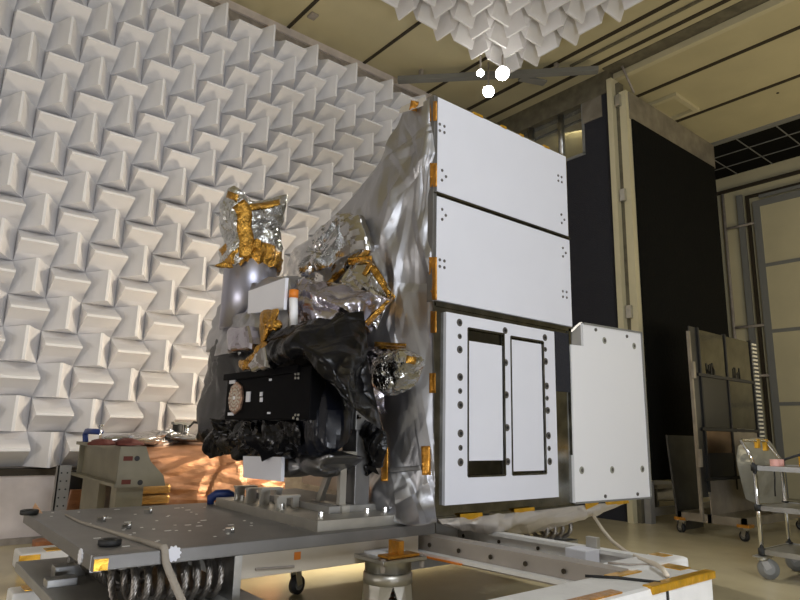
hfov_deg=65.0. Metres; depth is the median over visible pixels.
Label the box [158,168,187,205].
wedge
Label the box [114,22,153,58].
wedge
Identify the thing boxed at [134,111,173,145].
wedge
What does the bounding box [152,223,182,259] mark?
wedge
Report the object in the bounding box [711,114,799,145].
trim
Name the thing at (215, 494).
clamp
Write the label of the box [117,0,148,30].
wedge
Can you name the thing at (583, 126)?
trim
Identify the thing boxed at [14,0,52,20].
wedge
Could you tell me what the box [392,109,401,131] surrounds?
wedge
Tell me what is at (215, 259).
wedge
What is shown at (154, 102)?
wedge
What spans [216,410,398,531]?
stand
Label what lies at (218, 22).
wedge
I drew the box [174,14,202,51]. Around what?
wedge
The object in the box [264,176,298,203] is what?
wedge
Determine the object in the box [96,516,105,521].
bolt
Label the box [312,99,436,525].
blanket
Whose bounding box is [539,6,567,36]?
wedge
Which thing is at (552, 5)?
wedge
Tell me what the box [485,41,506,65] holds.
wedge
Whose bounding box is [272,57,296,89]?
wedge
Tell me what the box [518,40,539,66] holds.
wedge
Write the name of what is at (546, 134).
window
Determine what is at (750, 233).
trim
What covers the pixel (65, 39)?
wedge
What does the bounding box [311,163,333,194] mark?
wedge
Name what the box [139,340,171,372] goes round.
wedge
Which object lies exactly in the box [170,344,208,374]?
wedge
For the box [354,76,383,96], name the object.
wedge
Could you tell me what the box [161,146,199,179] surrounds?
wedge
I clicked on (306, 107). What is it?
wedge
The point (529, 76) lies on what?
rail
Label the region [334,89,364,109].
wedge
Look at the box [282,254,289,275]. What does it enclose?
wedge
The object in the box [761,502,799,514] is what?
shelf
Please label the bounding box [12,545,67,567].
block
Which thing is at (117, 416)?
wedge
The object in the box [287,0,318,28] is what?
trim
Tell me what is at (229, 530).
bolt
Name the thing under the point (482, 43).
wedge
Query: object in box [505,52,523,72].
wedge
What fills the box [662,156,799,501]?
door frame
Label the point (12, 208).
wedge
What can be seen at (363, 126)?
wedge
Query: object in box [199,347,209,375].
wedge
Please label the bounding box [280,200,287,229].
wedge
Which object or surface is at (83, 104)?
wedge
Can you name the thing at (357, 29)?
ceiling
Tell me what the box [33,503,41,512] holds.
flag
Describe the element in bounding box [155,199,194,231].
wedge
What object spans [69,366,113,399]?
wedge
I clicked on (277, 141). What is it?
wedge
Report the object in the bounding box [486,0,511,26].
wedge
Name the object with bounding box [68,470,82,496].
box
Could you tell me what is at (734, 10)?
trim
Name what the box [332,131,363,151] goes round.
wedge
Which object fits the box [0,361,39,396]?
wedge
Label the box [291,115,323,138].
wedge
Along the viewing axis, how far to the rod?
8.58 m
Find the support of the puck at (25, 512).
on the support dolly
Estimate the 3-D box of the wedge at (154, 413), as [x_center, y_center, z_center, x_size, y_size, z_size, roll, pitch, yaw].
[-2.379,1.141,6.082,0.296,0.296,0.300,11,-15,-38]
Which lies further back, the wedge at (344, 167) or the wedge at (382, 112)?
the wedge at (382, 112)
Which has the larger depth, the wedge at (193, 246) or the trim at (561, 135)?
the trim at (561, 135)
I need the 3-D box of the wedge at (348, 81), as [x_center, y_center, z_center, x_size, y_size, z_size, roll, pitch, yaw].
[-0.658,-2.935,8.282,0.296,0.296,0.300,11,-15,-38]
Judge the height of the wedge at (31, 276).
0.296 m
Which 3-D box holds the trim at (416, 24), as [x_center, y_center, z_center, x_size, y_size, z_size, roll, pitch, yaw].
[3.102,-4.087,4.301,0.044,0.022,11.450,11,-15,-38]
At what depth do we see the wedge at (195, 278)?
6.51 m
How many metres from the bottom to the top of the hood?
0.631 m
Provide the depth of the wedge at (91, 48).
6.21 m
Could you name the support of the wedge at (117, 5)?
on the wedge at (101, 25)
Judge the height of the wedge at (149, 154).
0.296 m
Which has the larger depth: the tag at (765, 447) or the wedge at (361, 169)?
the wedge at (361, 169)
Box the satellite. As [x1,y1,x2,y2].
[196,94,651,533]
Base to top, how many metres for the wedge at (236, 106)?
0.296 m
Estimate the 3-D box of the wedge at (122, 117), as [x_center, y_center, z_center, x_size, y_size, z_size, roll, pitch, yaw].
[-2.773,-1.868,6.325,0.296,0.296,0.300,11,-15,-38]
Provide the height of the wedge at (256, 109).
0.296 m
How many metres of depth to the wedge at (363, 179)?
8.13 m
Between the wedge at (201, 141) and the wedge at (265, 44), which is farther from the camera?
the wedge at (265, 44)
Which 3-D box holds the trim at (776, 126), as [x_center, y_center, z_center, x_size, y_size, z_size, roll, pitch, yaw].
[7.584,-2.901,9.469,1.650,0.017,8.000,11,-15,-38]
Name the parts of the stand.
frame, slide plate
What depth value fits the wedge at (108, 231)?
6.04 m
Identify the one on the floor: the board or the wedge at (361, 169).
the board
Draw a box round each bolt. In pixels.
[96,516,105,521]
[121,522,131,529]
[144,508,152,513]
[225,526,234,533]
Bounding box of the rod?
[621,66,634,92]
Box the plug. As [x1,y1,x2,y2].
[307,11,318,20]
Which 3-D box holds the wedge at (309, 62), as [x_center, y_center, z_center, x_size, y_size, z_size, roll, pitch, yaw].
[-1.120,-3.022,7.915,0.296,0.296,0.300,11,-15,-38]
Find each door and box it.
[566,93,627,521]
[615,90,733,523]
[760,197,799,498]
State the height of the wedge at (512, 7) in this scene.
0.300 m
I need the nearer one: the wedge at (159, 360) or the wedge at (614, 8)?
the wedge at (159, 360)
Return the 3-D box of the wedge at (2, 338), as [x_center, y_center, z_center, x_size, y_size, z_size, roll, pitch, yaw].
[-3.521,0.338,5.286,0.296,0.296,0.300,11,-15,-38]
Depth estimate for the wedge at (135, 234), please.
6.23 m
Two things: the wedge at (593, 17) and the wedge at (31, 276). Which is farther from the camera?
the wedge at (593, 17)
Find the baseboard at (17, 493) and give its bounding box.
[0,475,54,538]
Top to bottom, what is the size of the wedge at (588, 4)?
0.300 m
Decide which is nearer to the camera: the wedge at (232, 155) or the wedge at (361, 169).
the wedge at (232, 155)
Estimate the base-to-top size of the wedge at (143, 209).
0.296 m
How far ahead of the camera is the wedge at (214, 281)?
6.70 m
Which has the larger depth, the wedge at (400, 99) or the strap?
the wedge at (400, 99)
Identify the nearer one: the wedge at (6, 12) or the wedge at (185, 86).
the wedge at (6, 12)
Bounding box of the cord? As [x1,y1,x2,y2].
[592,514,669,577]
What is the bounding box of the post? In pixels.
[51,465,71,510]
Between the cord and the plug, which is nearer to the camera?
the cord
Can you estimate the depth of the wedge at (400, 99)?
8.75 m
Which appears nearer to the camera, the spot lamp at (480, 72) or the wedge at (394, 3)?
the wedge at (394, 3)
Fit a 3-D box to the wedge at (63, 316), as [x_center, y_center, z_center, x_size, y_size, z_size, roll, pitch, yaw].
[-3.052,0.133,5.714,0.296,0.296,0.300,11,-15,-38]
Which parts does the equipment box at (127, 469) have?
leg, leg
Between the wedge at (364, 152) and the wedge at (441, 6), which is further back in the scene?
the wedge at (364, 152)
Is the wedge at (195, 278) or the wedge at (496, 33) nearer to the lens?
the wedge at (195, 278)
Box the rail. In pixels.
[397,62,598,85]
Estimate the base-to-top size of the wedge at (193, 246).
0.296 m
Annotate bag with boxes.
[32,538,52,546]
[737,438,782,502]
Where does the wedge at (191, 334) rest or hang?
attached to the wall
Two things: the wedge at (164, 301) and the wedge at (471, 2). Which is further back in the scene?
the wedge at (471, 2)
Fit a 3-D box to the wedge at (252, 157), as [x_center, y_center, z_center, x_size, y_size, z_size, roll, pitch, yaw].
[-1.617,-1.649,7.243,0.296,0.296,0.300,11,-15,-38]
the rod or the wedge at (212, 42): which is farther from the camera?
the rod
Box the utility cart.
[740,439,799,579]
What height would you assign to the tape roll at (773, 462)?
0.049 m
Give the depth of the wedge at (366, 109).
8.33 m
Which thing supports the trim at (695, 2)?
attached to the ceiling
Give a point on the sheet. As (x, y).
(681, 449)
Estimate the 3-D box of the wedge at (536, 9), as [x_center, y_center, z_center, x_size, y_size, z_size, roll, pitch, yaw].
[1.574,-3.359,7.228,0.296,0.300,0.296,11,-15,-38]
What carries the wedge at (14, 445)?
attached to the wall
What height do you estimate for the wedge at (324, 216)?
0.296 m
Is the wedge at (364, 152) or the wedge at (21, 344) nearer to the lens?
the wedge at (21, 344)
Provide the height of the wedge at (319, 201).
0.296 m
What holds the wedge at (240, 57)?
attached to the wall
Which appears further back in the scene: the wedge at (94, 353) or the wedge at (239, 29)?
the wedge at (239, 29)
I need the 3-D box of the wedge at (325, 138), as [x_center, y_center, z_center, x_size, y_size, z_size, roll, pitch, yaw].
[-0.910,-2.102,7.915,0.296,0.296,0.300,11,-15,-38]
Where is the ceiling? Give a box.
[231,0,799,142]
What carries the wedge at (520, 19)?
hanging from the ceiling
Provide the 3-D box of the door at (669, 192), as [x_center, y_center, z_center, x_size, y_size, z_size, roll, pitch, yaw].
[3.880,0.080,8.661,2.550,5.560,0.160,11,-15,-38]
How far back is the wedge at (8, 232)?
5.50 m
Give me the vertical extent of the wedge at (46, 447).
0.296 m
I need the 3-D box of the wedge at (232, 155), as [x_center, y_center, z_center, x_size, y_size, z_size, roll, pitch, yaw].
[-1.848,-1.693,7.059,0.296,0.296,0.300,11,-15,-38]
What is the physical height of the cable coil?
0.132 m
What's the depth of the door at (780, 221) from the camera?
10.91 m
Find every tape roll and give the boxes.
[769,459,779,466]
[777,459,784,465]
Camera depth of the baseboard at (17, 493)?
5.32 m
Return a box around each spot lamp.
[477,55,483,76]
[482,62,494,97]
[495,54,509,80]
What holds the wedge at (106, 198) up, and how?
attached to the wall
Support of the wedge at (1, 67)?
attached to the wall
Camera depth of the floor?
4.61 m
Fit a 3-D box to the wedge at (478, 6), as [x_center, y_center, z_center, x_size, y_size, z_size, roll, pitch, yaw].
[0.923,-3.403,7.088,0.296,0.300,0.296,11,-15,-38]
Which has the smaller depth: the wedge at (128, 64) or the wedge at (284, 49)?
the wedge at (128, 64)
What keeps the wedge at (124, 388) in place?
attached to the wall
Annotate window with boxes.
[523,108,582,158]
[714,119,799,179]
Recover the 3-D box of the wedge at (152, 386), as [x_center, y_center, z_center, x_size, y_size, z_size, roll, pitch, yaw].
[-2.372,0.849,6.143,0.296,0.296,0.300,11,-15,-38]
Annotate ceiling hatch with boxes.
[648,92,699,120]
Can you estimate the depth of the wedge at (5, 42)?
5.67 m
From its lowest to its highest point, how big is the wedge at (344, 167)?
0.296 m
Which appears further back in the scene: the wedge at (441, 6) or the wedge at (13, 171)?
the wedge at (441, 6)
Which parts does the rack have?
panel, panel, panel, frame, panel, frame, panel, panel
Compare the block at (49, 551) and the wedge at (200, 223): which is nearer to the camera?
the block at (49, 551)
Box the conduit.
[721,194,768,376]
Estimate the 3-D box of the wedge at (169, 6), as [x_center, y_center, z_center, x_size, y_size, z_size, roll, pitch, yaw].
[-2.508,-3.285,6.813,0.296,0.296,0.300,11,-15,-38]
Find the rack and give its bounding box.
[674,326,799,541]
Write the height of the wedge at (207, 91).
0.296 m
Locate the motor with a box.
[171,421,197,434]
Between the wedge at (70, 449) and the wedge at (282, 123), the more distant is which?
the wedge at (282, 123)
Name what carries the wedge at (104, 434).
attached to the wall
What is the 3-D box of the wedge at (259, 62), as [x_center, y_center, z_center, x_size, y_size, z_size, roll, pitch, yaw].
[-1.590,-2.818,7.487,0.296,0.296,0.300,11,-15,-38]
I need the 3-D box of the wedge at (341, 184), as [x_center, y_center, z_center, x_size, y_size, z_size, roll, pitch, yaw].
[-0.692,-1.474,7.977,0.296,0.296,0.300,11,-15,-38]
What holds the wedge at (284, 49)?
attached to the wall
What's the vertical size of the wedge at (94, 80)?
0.296 m
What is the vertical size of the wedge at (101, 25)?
0.296 m
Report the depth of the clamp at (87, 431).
4.91 m
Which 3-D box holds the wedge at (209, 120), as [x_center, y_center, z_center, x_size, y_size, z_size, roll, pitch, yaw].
[-2.073,-2.029,6.936,0.296,0.296,0.300,11,-15,-38]
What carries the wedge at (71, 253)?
attached to the wall
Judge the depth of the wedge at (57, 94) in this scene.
5.92 m
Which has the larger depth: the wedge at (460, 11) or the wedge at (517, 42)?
the wedge at (517, 42)
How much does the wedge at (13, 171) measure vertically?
0.296 m
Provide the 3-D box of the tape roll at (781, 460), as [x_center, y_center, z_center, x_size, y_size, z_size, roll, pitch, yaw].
[2.867,1.231,4.745,0.068,0.049,0.068,11,-15,-38]
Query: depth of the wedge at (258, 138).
7.24 m
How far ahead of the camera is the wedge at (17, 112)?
5.68 m
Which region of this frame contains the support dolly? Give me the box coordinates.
[15,502,715,599]
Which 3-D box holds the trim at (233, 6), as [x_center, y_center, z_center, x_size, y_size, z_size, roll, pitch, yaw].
[-0.429,-3.200,8.700,5.100,0.100,0.030,11,-15,-38]
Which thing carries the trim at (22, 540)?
attached to the wall
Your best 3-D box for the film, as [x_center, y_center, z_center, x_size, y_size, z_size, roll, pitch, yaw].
[-1.984,1.204,5.415,1.122,0.182,0.380,11,-15,-38]
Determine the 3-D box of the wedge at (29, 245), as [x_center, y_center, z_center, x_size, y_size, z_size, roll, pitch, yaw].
[-3.270,-0.495,5.652,0.296,0.296,0.300,11,-15,-38]
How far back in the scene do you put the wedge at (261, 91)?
7.36 m
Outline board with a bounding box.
[67,489,81,509]
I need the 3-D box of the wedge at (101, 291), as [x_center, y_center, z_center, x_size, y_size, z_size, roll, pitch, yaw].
[-2.814,-0.115,5.959,0.296,0.296,0.300,11,-15,-38]
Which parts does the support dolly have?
plate, plate, support post, tie cord, tie cord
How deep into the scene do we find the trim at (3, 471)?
5.37 m
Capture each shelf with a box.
[757,465,799,472]
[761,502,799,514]
[765,543,799,559]
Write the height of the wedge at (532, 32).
0.300 m
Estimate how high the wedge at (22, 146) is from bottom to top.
0.296 m
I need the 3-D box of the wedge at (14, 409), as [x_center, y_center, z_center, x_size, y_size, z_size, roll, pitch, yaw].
[-3.304,0.966,5.347,0.296,0.296,0.300,11,-15,-38]
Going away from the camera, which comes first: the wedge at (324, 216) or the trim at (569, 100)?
the wedge at (324, 216)
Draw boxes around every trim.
[0,467,76,475]
[0,536,43,545]
[210,0,431,97]
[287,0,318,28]
[363,21,420,63]
[426,57,486,93]
[467,0,679,109]
[486,0,730,118]
[497,70,612,133]
[528,114,564,154]
[566,104,585,161]
[570,0,702,66]
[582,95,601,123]
[602,0,769,73]
[606,78,637,522]
[613,0,794,80]
[615,82,644,522]
[636,26,799,96]
[676,74,799,121]
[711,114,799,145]
[715,126,799,173]
[717,170,799,195]
[736,184,799,497]
[745,182,799,443]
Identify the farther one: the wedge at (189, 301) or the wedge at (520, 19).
the wedge at (520, 19)
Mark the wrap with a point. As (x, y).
(191, 476)
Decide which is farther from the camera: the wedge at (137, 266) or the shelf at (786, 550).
the wedge at (137, 266)
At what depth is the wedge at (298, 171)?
7.56 m
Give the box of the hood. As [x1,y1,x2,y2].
[218,186,287,275]
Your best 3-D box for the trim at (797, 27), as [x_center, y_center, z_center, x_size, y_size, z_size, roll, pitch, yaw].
[5.868,-3.564,6.497,0.060,0.022,11.450,11,-15,-38]
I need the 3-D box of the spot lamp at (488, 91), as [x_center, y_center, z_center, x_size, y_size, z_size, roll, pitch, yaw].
[1.201,-2.974,8.446,0.161,0.555,0.212,-3,-13,20]
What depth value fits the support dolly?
2.96 m
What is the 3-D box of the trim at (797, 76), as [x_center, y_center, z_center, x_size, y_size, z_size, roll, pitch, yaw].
[6.767,-3.394,7.210,0.060,0.022,11.450,11,-15,-38]
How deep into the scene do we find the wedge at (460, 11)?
7.24 m
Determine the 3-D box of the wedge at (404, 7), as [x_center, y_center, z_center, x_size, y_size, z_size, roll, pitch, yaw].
[0.083,-3.404,7.175,0.296,0.300,0.296,11,-15,-38]
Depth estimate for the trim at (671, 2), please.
8.07 m
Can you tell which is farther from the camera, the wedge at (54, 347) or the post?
the wedge at (54, 347)
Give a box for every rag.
[87,438,115,444]
[114,438,143,445]
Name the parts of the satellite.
box lid, edge rail, slotted panel, panel rail, radiator panel, radiator panel, frame, ribbed plate, edge rail, panel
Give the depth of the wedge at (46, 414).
5.51 m
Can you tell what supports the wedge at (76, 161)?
attached to the wall
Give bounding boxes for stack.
[142,483,169,505]
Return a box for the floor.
[0,496,799,599]
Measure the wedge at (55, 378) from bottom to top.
0.296 m
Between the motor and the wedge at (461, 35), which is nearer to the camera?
the motor
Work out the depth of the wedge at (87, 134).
6.04 m
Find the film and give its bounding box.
[104,429,199,446]
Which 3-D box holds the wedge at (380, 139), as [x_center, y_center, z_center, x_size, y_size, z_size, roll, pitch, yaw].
[-0.209,-2.263,8.527,0.296,0.296,0.300,11,-15,-38]
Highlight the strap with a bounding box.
[65,514,185,599]
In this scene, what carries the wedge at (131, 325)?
attached to the wall
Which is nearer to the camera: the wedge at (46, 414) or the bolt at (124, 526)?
the bolt at (124, 526)
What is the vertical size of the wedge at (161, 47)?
0.296 m
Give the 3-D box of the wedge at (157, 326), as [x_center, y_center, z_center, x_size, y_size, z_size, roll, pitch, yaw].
[-2.358,0.264,6.265,0.296,0.296,0.300,11,-15,-38]
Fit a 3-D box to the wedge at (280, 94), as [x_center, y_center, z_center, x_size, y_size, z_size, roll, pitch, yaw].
[-1.365,-2.482,7.609,0.296,0.296,0.300,11,-15,-38]
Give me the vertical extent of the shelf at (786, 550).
0.036 m
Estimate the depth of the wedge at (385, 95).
8.58 m
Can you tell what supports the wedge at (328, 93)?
attached to the wall
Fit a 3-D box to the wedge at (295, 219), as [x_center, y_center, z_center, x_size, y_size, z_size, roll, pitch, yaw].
[-1.168,-0.978,7.488,0.296,0.296,0.300,11,-15,-38]
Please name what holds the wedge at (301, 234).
attached to the wall
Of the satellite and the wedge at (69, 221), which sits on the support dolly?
the satellite
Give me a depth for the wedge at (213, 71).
7.00 m
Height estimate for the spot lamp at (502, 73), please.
0.565 m
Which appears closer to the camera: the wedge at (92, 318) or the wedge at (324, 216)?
the wedge at (92, 318)
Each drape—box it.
[201,418,300,461]
[265,311,382,430]
[287,278,391,334]
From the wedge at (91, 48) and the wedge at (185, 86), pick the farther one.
the wedge at (185, 86)
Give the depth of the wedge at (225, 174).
6.95 m
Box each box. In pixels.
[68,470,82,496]
[71,441,164,508]
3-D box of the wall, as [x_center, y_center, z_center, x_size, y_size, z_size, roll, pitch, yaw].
[-2.877,-0.764,6.326,11.100,5.950,0.150,11,-15,-38]
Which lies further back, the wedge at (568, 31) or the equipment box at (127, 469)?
the wedge at (568, 31)
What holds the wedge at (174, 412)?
attached to the wall
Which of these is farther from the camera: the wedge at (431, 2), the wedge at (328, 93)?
the wedge at (328, 93)
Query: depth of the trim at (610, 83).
8.16 m
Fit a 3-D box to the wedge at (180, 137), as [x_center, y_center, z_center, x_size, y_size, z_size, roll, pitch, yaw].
[-2.311,-1.780,6.692,0.296,0.296,0.300,11,-15,-38]
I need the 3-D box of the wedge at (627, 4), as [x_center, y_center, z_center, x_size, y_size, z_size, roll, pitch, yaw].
[2.602,-3.401,6.913,0.296,0.300,0.296,11,-15,-38]
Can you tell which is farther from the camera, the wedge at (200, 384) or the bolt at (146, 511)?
the wedge at (200, 384)
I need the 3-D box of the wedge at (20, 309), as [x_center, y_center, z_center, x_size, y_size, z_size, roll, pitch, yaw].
[-3.283,0.089,5.530,0.296,0.296,0.300,11,-15,-38]
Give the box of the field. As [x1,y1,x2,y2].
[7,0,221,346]
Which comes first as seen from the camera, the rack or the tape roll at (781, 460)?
the tape roll at (781, 460)
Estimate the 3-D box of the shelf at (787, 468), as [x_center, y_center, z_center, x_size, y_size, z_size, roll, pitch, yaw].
[3.164,1.250,4.594,0.540,0.036,0.880,11,-15,-38]
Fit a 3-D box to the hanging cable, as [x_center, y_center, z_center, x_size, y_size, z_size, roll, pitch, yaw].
[2.994,1.449,5.013,0.040,0.232,0.017,11,-15,-38]
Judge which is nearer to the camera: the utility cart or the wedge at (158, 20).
the utility cart
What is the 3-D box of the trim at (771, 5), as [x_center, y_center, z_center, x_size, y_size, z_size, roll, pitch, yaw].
[5.938,-3.778,5.223,0.080,0.100,9.360,11,-15,-38]
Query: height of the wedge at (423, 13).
0.300 m
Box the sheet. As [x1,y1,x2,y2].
[665,435,703,529]
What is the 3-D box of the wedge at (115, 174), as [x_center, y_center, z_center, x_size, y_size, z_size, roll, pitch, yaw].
[-2.787,-1.284,6.203,0.296,0.296,0.300,11,-15,-38]
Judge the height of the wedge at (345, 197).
0.296 m
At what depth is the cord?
3.08 m
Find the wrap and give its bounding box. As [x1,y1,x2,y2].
[138,441,284,504]
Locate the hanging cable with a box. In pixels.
[774,471,775,495]
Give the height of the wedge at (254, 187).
0.296 m
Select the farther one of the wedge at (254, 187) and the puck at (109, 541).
the wedge at (254, 187)
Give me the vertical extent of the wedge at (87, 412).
0.296 m
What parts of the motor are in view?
post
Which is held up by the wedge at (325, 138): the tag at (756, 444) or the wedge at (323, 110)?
the wedge at (323, 110)
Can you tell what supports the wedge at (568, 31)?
hanging from the ceiling
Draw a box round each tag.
[754,439,760,447]
[762,439,768,450]
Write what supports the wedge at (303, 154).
attached to the wall
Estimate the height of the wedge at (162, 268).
0.296 m
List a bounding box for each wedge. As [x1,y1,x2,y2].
[0,0,13,37]
[0,35,11,67]
[0,63,3,91]
[0,69,44,107]
[0,91,35,137]
[0,129,35,166]
[0,153,26,197]
[0,193,25,228]
[0,218,17,260]
[0,259,15,292]
[0,290,7,326]
[0,325,40,362]
[0,326,4,351]
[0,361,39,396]
[0,395,31,430]
[0,431,30,466]
[3,294,49,329]
[5,32,44,78]
[8,258,49,297]
[10,9,53,50]
[13,229,58,266]
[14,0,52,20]
[18,194,58,235]
[22,431,63,467]
[23,168,67,205]
[27,132,66,175]
[27,397,73,431]
[32,109,75,146]
[32,363,72,398]
[36,73,74,118]
[37,331,82,365]
[41,52,83,89]
[41,296,80,333]
[45,16,81,61]
[46,267,90,302]
[50,0,91,36]
[50,232,88,271]
[55,206,98,241]
[59,171,95,212]
[60,432,98,465]
[63,147,105,183]
[65,399,102,431]
[67,113,103,155]
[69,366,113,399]
[71,91,112,127]
[73,333,110,368]
[75,56,109,100]
[77,303,120,337]
[79,36,119,74]
[81,270,117,306]
[82,3,116,44]
[85,243,127,277]
[87,0,125,21]
[89,209,124,247]
[93,185,134,219]
[96,151,130,191]
[100,129,141,163]
[101,400,143,432]
[101,433,126,438]
[104,95,136,136]
[104,368,138,401]
[107,75,147,110]
[107,338,149,370]
[111,41,143,82]
[111,306,145,340]
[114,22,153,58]
[114,278,156,310]
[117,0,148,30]
[118,245,151,282]
[121,220,162,253]
[125,188,157,225]
[128,165,168,198]
[131,132,162,171]
[133,402,166,431]
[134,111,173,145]
[136,371,177,402]
[138,79,168,119]
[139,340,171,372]
[141,60,179,93]
[143,312,183,343]
[144,27,173,66]
[145,280,177,314]
[147,8,184,44]
[149,255,189,286]
[150,0,178,15]
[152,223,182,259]
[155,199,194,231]
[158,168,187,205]
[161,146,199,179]
[164,115,192,153]
[164,403,197,433]
[166,95,204,128]
[167,373,197,403]
[169,64,197,102]
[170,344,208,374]
[172,45,208,78]
[173,314,202,346]
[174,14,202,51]
[175,287,214,317]
[177,0,213,30]
[178,257,207,291]
[181,233,219,263]
[183,202,212,237]
[186,180,223,211]
[189,150,216,186]
[191,129,228,160]
[194,99,220,136]
[196,80,232,112]
[196,376,204,403]
[198,50,224,86]
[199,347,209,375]
[201,32,236,65]
[203,2,228,37]
[206,265,222,291]
[208,237,223,265]
[210,213,221,238]
[213,183,238,213]
[215,162,251,189]
[217,132,243,168]
[219,113,255,143]
[222,84,246,119]
[224,66,258,97]
[226,36,250,70]
[228,19,262,51]
[242,145,277,175]
[242,165,265,199]
[244,117,268,151]
[246,98,280,127]
[247,196,260,200]
[248,70,272,103]
[249,53,283,82]
[251,24,275,57]
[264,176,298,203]
[266,148,290,182]
[267,130,301,156]
[269,102,293,135]
[270,85,303,111]
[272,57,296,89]
[274,40,306,67]
[276,247,284,277]
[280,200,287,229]
[280,229,295,251]
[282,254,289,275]
[284,227,308,255]
[285,207,318,230]
[287,179,310,211]
[288,160,321,184]
[290,133,313,165]
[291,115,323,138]
[293,88,315,119]
[294,72,326,96]
[296,44,318,74]
[308,190,340,212]
[308,209,330,236]
[310,145,342,167]
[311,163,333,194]
[313,102,344,124]
[313,118,335,149]
[315,59,346,82]
[316,75,337,105]
[329,174,361,195]
[330,192,352,217]
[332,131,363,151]
[333,147,353,178]
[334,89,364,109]
[335,104,355,134]
[337,62,357,91]
[350,159,376,178]
[351,176,368,196]
[352,118,382,135]
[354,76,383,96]
[354,133,373,162]
[356,91,374,119]
[369,145,384,163]
[371,105,400,122]
[374,119,391,146]
[375,79,393,106]
[381,0,398,7]
[389,92,416,108]
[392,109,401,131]
[395,0,419,20]
[413,0,439,29]
[413,94,425,99]
[423,0,435,6]
[431,0,455,18]
[433,10,457,40]
[449,0,475,28]
[451,21,474,49]
[464,0,473,4]
[468,0,493,16]
[468,9,493,39]
[468,32,491,59]
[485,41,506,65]
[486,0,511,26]
[486,19,509,48]
[502,31,526,58]
[503,7,530,37]
[505,0,531,15]
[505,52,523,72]
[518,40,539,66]
[521,17,544,46]
[524,0,548,25]
[535,29,561,56]
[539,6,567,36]
[543,0,569,13]
[557,15,579,45]
[562,0,585,23]
[575,5,604,34]
[582,0,606,11]
[600,0,623,21]
[622,0,643,9]
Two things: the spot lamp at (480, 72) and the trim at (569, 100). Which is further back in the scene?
the trim at (569, 100)
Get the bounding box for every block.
[6,585,39,599]
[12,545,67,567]
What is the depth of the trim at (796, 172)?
11.58 m
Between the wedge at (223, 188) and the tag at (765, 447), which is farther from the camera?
the wedge at (223, 188)
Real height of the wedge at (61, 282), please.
0.296 m
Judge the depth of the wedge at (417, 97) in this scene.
8.96 m
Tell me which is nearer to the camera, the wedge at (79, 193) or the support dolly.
the support dolly
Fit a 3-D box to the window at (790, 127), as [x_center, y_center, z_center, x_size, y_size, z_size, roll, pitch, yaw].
[7.585,-2.953,9.480,1.650,0.100,8.000,11,-15,-38]
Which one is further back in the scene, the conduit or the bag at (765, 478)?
the conduit
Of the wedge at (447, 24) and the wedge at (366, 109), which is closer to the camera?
the wedge at (447, 24)
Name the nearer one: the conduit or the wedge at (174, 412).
the wedge at (174, 412)
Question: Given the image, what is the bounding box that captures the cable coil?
[783,453,799,460]
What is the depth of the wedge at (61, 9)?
6.09 m
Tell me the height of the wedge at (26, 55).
0.296 m
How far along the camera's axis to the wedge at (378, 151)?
8.38 m
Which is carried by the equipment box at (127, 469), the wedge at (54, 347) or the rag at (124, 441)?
the rag at (124, 441)
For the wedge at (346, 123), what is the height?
0.296 m
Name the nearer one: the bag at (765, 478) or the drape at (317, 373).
the drape at (317, 373)
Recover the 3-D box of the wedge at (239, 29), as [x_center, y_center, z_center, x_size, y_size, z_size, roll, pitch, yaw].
[-1.814,-3.154,7.364,0.296,0.296,0.300,11,-15,-38]
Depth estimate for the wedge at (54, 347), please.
5.63 m
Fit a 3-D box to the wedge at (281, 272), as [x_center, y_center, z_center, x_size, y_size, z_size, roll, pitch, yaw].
[-1.413,-0.437,7.182,0.296,0.296,0.300,11,-15,-38]
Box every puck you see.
[20,509,38,515]
[98,537,121,546]
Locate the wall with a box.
[0,0,416,507]
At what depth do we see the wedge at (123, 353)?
6.00 m
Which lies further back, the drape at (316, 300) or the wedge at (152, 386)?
the wedge at (152, 386)
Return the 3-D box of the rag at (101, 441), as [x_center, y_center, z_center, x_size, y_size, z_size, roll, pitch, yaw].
[-2.044,0.970,4.297,0.186,0.046,0.200,11,-15,-38]
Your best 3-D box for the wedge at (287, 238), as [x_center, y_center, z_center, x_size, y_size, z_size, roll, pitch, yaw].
[-1.406,-0.729,7.243,0.296,0.296,0.300,11,-15,-38]
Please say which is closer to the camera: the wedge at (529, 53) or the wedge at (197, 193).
the wedge at (197, 193)
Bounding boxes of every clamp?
[82,424,103,441]
[207,489,233,504]
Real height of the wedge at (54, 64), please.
0.296 m
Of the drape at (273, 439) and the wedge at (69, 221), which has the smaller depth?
the drape at (273, 439)

